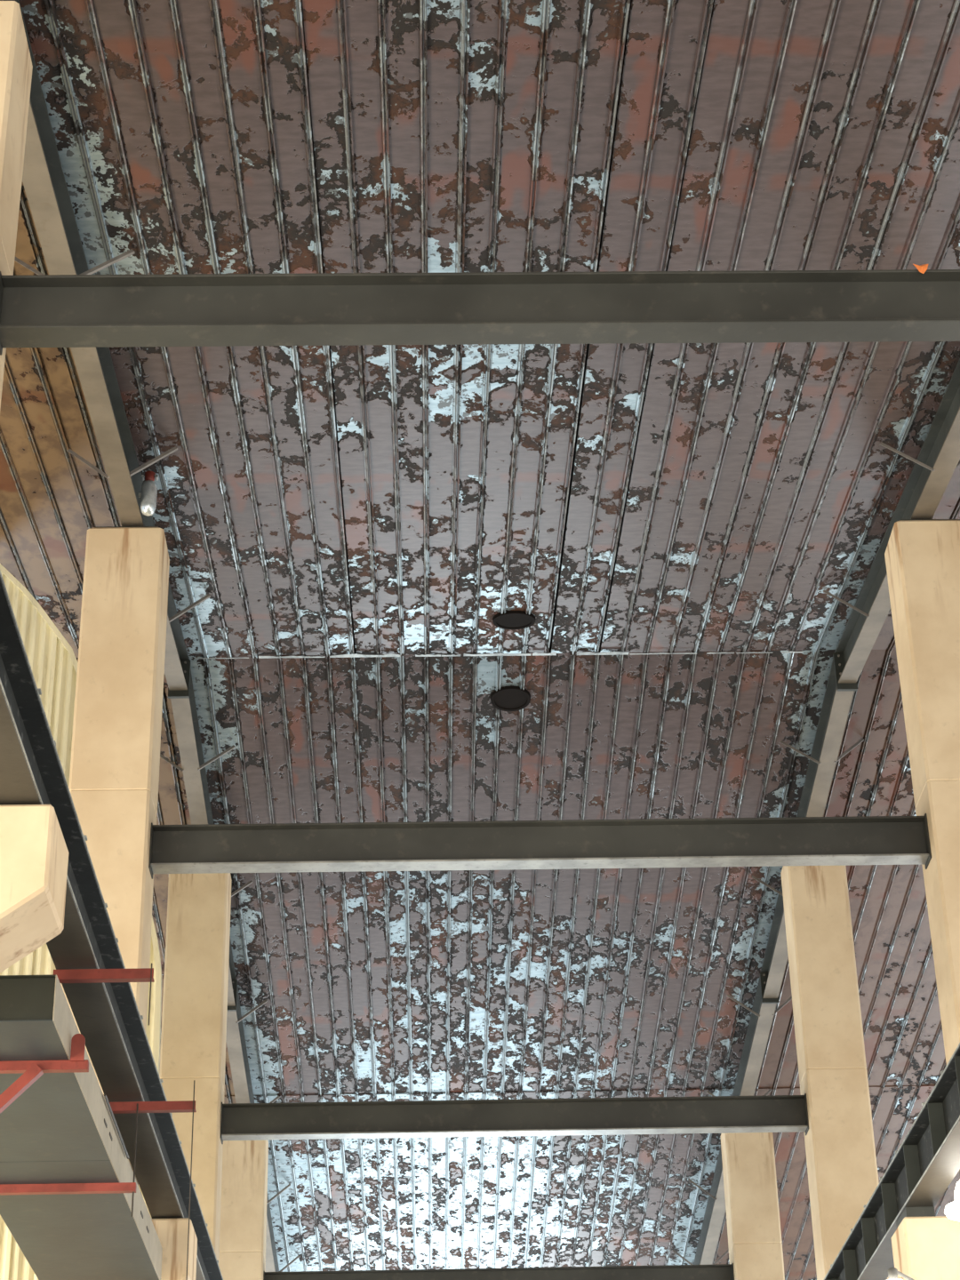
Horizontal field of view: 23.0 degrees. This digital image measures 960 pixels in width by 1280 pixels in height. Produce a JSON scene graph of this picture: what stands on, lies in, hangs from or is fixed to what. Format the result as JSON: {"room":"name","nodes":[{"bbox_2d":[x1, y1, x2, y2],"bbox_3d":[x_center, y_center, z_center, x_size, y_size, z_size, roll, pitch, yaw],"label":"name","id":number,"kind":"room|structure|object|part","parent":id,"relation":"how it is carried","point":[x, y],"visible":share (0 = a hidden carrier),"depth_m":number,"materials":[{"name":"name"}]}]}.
{"room":"industrial warehouse","nodes":[
{"label":"industrial warehouse","id":0,"kind":"room"},
{"bbox_2d":[0,0,959,1279],"bbox_3d":[0.366,2.711,23.852,19.445,4.088,60.300,-1,-29,-1],"label":"ceiling","id":1,"kind":"structure","parent":0,"point":[492,582],"depth_m":20.35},
{"bbox_3d":[0.574,12.175,18.415,19.600,0.200,60.600,-1,-29,-1],"label":"floor","id":2,"kind":"structure","parent":0,"visible":0},
{"bbox_2d":[0,0,68,972],"bbox_3d":[-2.472,1.413,10.501,1.138,11.040,0.538,-1,-29,-1],"label":"concrete column","id":3,"kind":"structure","parent":2,"relation":"on","point":[34,852],"depth_m":10.72,"materials":[{"name":"paint"}]},
{"bbox_2d":[0,0,299,1271],"bbox_3d":[-2.922,2.859,23.536,0.879,4.217,59.600,-1,-29,-1],"label":"roof beam","id":4,"kind":"structure","parent":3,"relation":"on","point":[44,180],"depth_m":18.38,"materials":[{"name":"paint"}]},
{"bbox_2d":[138,470,158,516],"bbox_3d":[-2.684,-1.198,19.135,0.137,0.424,0.132,21,-36,-34],"label":"spotlight","id":5,"kind":"object","parent":4,"relation":"attached to","point":[148,493],"visible":1,"depth_m":19.07,"materials":[{"name":"silver metal"}]},
{"bbox_3d":[-2.924,0.387,22.979,0.200,0.400,0.020,-1,-29,-1],"label":"plate","id":6,"kind":"part","parent":4,"relation":"part of","materials":[{"name":"paint"}]},
{"bbox_3d":[-2.924,0.377,22.959,0.200,0.400,0.020,-1,-29,-1],"label":"plate","id":7,"kind":"part","parent":4,"relation":"part of","materials":[{"name":"paint"}]},
{"bbox_3d":[-3.015,4.256,28.296,0.200,0.380,0.020,-1,-29,-1],"label":"plate","id":8,"kind":"part","parent":4,"relation":"part of","materials":[{"name":"paint"}]},
{"bbox_2d":[0,269,959,355],"bbox_3d":[0.545,-1.723,12.304,6.068,0.375,0.220,-1,-29,-1],"label":"cross beam","id":9,"kind":"structure","parent":3,"relation":"attached to","point":[880,305],"depth_m":12.28,"materials":[{"name":"grey metal"}]},
{"bbox_3d":[-2.483,-1.692,12.230,0.011,0.375,0.220,-1,-29,-1],"label":"plate","id":10,"kind":"part","parent":9,"relation":"part of","materials":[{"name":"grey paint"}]},
{"bbox_2d":[912,264,927,273],"bbox_3d":[2.307,-1.940,12.337,0.080,0.080,0.023,-1,-29,-1],"label":"scrap","id":11,"kind":"object","parent":9,"relation":"on","point":[922,268],"visible":1,"depth_m":12.33,"materials":[{"name":"orange"}]},
{"bbox_2d":[0,563,161,1279],"bbox_3d":[-5.548,4.681,17.630,6.155,12.347,0.080,-1,-29,-1],"label":"wall","id":12,"kind":"structure","parent":2,"relation":"on","point":[52,661],"depth_m":19.94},
{"bbox_2d":[33,526,197,1279],"bbox_3d":[-2.558,4.363,16.661,1.068,11.877,0.538,-1,-29,-1],"label":"concrete column","id":13,"kind":"structure","parent":2,"relation":"on","point":[114,775],"depth_m":18.40,"materials":[{"name":"paint"}]},
{"bbox_3d":[-2.902,-0.815,19.537,0.506,0.020,0.438,-1,-29,-1],"label":"bearing plate","id":14,"kind":"part","parent":13,"relation":"part of","materials":[{"name":"paint"}]},
{"bbox_2d":[148,813,931,879],"bbox_3d":[0.468,1.592,18.260,5.998,0.375,0.220,-1,-29,-1],"label":"cross beam","id":15,"kind":"structure","parent":13,"relation":"attached to","point":[863,840],"depth_m":18.26,"materials":[{"name":"grey metal"}]},
{"bbox_3d":[-2.525,1.623,18.187,0.011,0.375,0.220,-1,-29,-1],"label":"plate","id":16,"kind":"part","parent":15,"relation":"part of","materials":[{"name":"grey paint"}]},
{"bbox_3d":[3.460,1.562,18.333,0.011,0.375,0.220,-1,-29,-1],"label":"plate","id":17,"kind":"part","parent":15,"relation":"part of","materials":[{"name":"grey paint"}]},
{"bbox_2d":[159,872,231,1260],"bbox_3d":[-2.671,7.659,22.627,1.068,11.920,0.538,-1,-29,-1],"label":"concrete column","id":18,"kind":"structure","parent":2,"relation":"on","point":[194,1034],"depth_m":24.42,"materials":[{"name":"paint"}]},
{"bbox_2d":[0,570,223,1279],"bbox_3d":[-2.308,7.249,22.821,0.234,0.490,41.000,-1,-29,-1],"label":"girder","id":19,"kind":"object","parent":18,"relation":"on","point":[108,1018],"visible":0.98,"depth_m":12.83,"materials":[{"name":"metal"}]},
{"bbox_2d":[0,963,154,1113],"bbox_3d":[-2.433,2.159,12.132,1.465,1.039,0.112,-1,-29,-1],"label":"metal bracket","id":20,"kind":"object","parent":19,"relation":"hanging from","point":[32,1070],"visible":0.95,"depth_m":12.11,"materials":[{"name":"metal"}]},
{"bbox_2d":[0,974,162,1279],"bbox_3d":[-2.534,3.032,13.923,0.839,0.240,5.196,-1,-29,-1],"label":"duct","id":21,"kind":"object","parent":20,"relation":"on","point":[62,1128],"visible":0.95,"depth_m":13.66,"materials":[{"name":"grey metal"}]},
{"bbox_3d":[-2.970,3.605,14.935,0.006,0.239,2.856,-1,-29,-1],"label":"panel","id":22,"kind":"part","parent":21,"relation":"part of","materials":[{"name":"beige paint"}]},
{"bbox_3d":[-2.527,2.235,12.731,0.805,0.006,2.336,-1,-29,-1],"label":"panel","id":23,"kind":"part","parent":21,"relation":"part of","materials":[{"name":"grey metal"}]},
{"bbox_3d":[-2.522,2.439,12.617,0.805,0.006,2.336,-1,-29,-1],"label":"panel","id":24,"kind":"part","parent":21,"relation":"part of","materials":[{"name":"grey paint"}]},
{"bbox_3d":[-2.565,3.704,14.888,0.805,0.006,2.856,-1,-29,-1],"label":"panel","id":25,"kind":"part","parent":21,"relation":"part of","materials":[{"name":"grey paint"}]},
{"bbox_3d":[-2.119,2.332,12.684,0.006,0.239,2.336,-1,-29,-1],"label":"panel","id":26,"kind":"part","parent":21,"relation":"part of","materials":[{"name":"beige paint"}]},
{"bbox_3d":[-2.162,3.597,14.955,0.006,0.239,2.856,-1,-29,-1],"label":"panel","id":27,"kind":"part","parent":21,"relation":"part of","materials":[{"name":"beige paint"}]},
{"bbox_2d":[0,1080,196,1279],"bbox_3d":[-2.456,3.294,14.037,1.490,1.370,0.080,-1,-29,-1],"label":"hanger","id":28,"kind":"object","parent":19,"relation":"hanging from","point":[183,1106],"visible":0.9,"depth_m":14.03,"materials":[{"name":"paint"}]},
{"bbox_3d":[-2.065,3.108,14.130,0.009,0.690,0.009,11,-31,-21],"label":"hanger rod","id":29,"kind":"part","parent":28,"relation":"part of","materials":[{"name":"metal"}]},
{"bbox_2d":[220,1093,808,1143],"bbox_3d":[0.356,4.907,24.216,5.998,0.375,0.220,-1,-29,-1],"label":"cross beam","id":30,"kind":"structure","parent":18,"relation":"attached to","point":[764,1113],"depth_m":24.21,"materials":[{"name":"grey metal"}]},
{"bbox_3d":[-2.637,4.938,24.142,0.011,0.375,0.220,-1,-29,-1],"label":"plate","id":31,"kind":"part","parent":30,"relation":"part of","materials":[{"name":"grey paint"}]},
{"bbox_3d":[3.348,4.877,24.289,0.011,0.375,0.220,-1,-29,-1],"label":"plate","id":32,"kind":"part","parent":30,"relation":"part of","materials":[{"name":"grey paint"}]},
{"bbox_2d":[218,1140,268,1279],"bbox_3d":[-2.774,11.340,28.379,1.068,11.083,0.538,-1,-29,-1],"label":"concrete column","id":33,"kind":"structure","parent":2,"relation":"on","point":[243,1232],"depth_m":30.32,"materials":[{"name":"paint"}]},
{"bbox_2d":[263,1263,734,1279],"bbox_3d":[0.244,8.223,30.171,5.998,0.375,0.220,-1,-29,-1],"label":"cross beam","id":34,"kind":"structure","parent":33,"relation":"attached to","point":[720,1271],"depth_m":30.22,"materials":[{"name":"grey metal"}]},
{"bbox_3d":[3.236,8.192,30.244,0.011,0.375,0.220,-1,-29,-1],"label":"plate","id":35,"kind":"part","parent":34,"relation":"part of","materials":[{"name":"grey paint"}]},
{"bbox_2d":[720,1132,784,1279],"bbox_3d":[3.353,11.278,28.529,1.179,11.083,0.538,-1,-29,-1],"label":"concrete column","id":36,"kind":"structure","parent":2,"relation":"on","point":[754,1233],"depth_m":30.47,"materials":[{"name":"paint"}]},
{"bbox_2d":[672,246,959,1264],"bbox_3d":[3.580,2.793,23.695,0.879,4.217,59.600,-1,-29,-1],"label":"roof beam","id":37,"kind":"structure","parent":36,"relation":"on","point":[939,456],"depth_m":23.43,"materials":[{"name":"paint"}]},
{"bbox_3d":[3.488,4.190,28.455,0.200,0.380,0.020,-1,-29,-1],"label":"plate","id":38,"kind":"part","parent":37,"relation":"part of","materials":[{"name":"paint"}]},
{"bbox_3d":[3.578,0.321,23.138,0.200,0.400,0.020,-1,-29,-1],"label":"plate","id":39,"kind":"part","parent":37,"relation":"part of","materials":[{"name":"paint"}]},
{"bbox_3d":[3.579,0.310,23.119,0.200,0.400,0.020,-1,-29,-1],"label":"plate","id":40,"kind":"part","parent":37,"relation":"part of","materials":[{"name":"paint"}]},
{"bbox_2d":[780,865,888,1279],"bbox_3d":[3.456,7.597,22.777,1.179,11.920,0.538,-1,-29,-1],"label":"concrete column","id":41,"kind":"structure","parent":2,"relation":"on","point":[841,1158],"depth_m":24.36,"materials":[{"name":"paint"}]},
{"bbox_2d":[823,1042,959,1279],"bbox_3d":[2.989,7.195,22.950,0.234,0.490,41.000,-1,-29,-1],"label":"girder","id":42,"kind":"object","parent":41,"relation":"on","point":[927,1160],"visible":0.98,"depth_m":16.70,"materials":[{"name":"metal"}]},
{"bbox_2d":[884,519,959,1279],"bbox_3d":[3.568,4.300,16.811,1.179,11.877,0.538,-1,-29,-1],"label":"concrete column","id":43,"kind":"structure","parent":2,"relation":"on","point":[922,556],"depth_m":18.53,"materials":[{"name":"paint"}]},
{"bbox_2d":[887,1267,914,1279],"bbox_3d":[3.119,4.446,15.952,1.154,0.347,0.407,11,-31,-21],"label":"lamp","id":44,"kind":"object","parent":43,"relation":"attached to","point":[892,1272],"visible":1,"depth_m":15.86,"materials":[{"name":"white"}]},
{"bbox_2d":[887,1267,897,1279],"bbox_3d":[2.776,4.263,15.879,0.070,0.080,0.070,-1,-29,-1],"label":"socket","id":45,"kind":"object","parent":44,"relation":"attached to","point":[892,1272],"depth_m":15.86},
{"bbox_3d":[3.171,4.482,16.079,0.973,0.288,0.024,18,-35,-31],"label":"arm","id":46,"kind":"part","parent":44,"relation":"part of"},
{"bbox_3d":[3.721,-0.883,19.699,0.506,0.020,0.438,-1,-29,-1],"label":"bearing plate","id":47,"kind":"part","parent":43,"relation":"part of","materials":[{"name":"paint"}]},
{"bbox_2d":[944,1180,959,1221],"bbox_3d":[3.389,3.803,16.362,0.407,0.467,0.786,-4,-29,5],"label":"lamp","id":48,"kind":"object","parent":43,"relation":"attached to","point":[952,1210],"visible":1,"depth_m":16.08,"materials":[{"name":"white"}]}
]}

